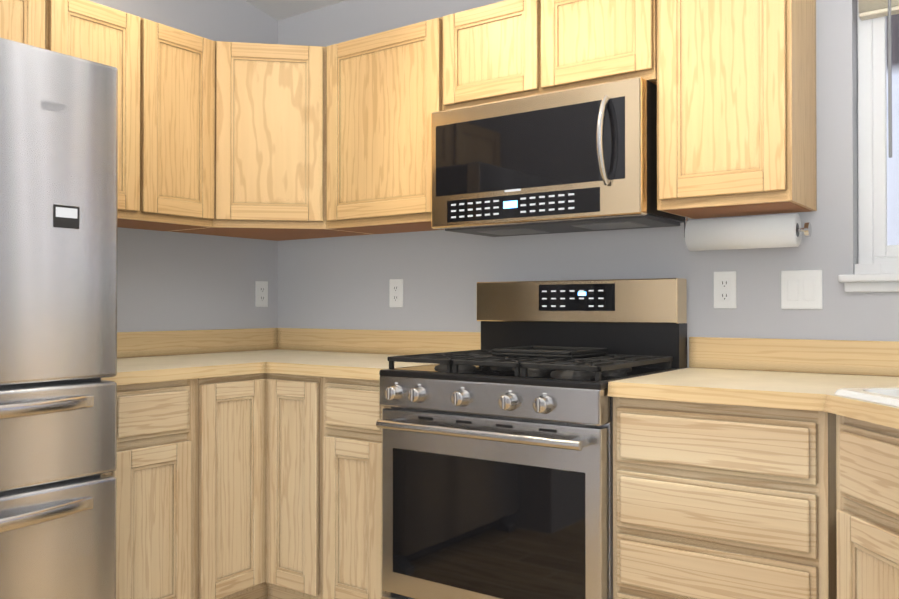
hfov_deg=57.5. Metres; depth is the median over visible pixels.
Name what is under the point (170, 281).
wall
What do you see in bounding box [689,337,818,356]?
backsplash
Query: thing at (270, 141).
upper cabinet
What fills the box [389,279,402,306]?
electrical outlet
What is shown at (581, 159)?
over-the-range microwave
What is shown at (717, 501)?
base cabinet
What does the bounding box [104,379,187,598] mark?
base cabinet
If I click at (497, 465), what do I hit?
gas range
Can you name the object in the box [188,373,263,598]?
base cabinet
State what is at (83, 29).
upper cabinet
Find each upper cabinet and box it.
[0,0,47,49]
[48,0,123,223]
[117,12,214,230]
[169,41,371,240]
[326,17,444,233]
[442,0,557,110]
[558,0,653,90]
[648,0,816,218]
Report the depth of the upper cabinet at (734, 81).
2.32 m
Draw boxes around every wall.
[89,0,277,331]
[278,0,898,368]
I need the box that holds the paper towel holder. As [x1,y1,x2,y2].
[684,214,811,250]
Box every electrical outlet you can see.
[255,281,267,306]
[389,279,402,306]
[714,271,736,307]
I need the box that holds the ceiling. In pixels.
[246,0,345,20]
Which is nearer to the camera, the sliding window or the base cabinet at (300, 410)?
the sliding window
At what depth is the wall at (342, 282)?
2.87 m
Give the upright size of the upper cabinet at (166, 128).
0.720 m
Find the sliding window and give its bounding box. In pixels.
[838,0,898,291]
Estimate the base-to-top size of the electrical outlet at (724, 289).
0.118 m
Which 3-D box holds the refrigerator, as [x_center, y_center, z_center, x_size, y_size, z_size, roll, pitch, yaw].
[-1.475,0.237,2.139,0.825,1.789,0.904,0,-1,36]
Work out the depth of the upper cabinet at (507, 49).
2.74 m
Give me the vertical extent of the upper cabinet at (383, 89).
0.720 m
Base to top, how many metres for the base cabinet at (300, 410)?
0.876 m
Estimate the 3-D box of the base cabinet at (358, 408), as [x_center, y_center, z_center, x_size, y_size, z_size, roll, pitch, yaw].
[-0.168,0.701,2.977,0.372,0.876,0.628,0,-1,36]
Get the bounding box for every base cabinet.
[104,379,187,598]
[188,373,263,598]
[264,373,335,598]
[336,378,387,598]
[613,397,836,598]
[836,414,898,598]
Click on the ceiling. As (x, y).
(278, 10)
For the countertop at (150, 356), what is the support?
on the base cabinet at (151, 473)
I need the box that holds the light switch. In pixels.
[781,270,822,308]
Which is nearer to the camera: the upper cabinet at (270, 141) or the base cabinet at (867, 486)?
the base cabinet at (867, 486)
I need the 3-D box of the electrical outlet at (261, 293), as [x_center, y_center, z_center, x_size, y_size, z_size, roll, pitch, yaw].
[-0.859,-0.025,3.748,0.008,0.118,0.072,0,-1,36]
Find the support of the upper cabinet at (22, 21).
attached to the wall at (170, 281)
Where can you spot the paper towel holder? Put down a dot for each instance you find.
(771, 231)
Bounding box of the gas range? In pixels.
[376,278,686,598]
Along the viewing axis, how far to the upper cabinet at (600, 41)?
2.52 m
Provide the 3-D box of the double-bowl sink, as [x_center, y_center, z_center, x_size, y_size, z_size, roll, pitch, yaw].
[1.250,0.297,1.524,0.708,0.196,0.770,0,0,-5]
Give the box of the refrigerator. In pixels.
[0,38,117,598]
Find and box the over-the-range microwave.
[431,77,683,236]
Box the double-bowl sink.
[834,387,898,406]
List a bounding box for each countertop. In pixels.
[101,328,480,384]
[607,340,898,428]
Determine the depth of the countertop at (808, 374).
2.23 m
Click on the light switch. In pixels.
(801, 289)

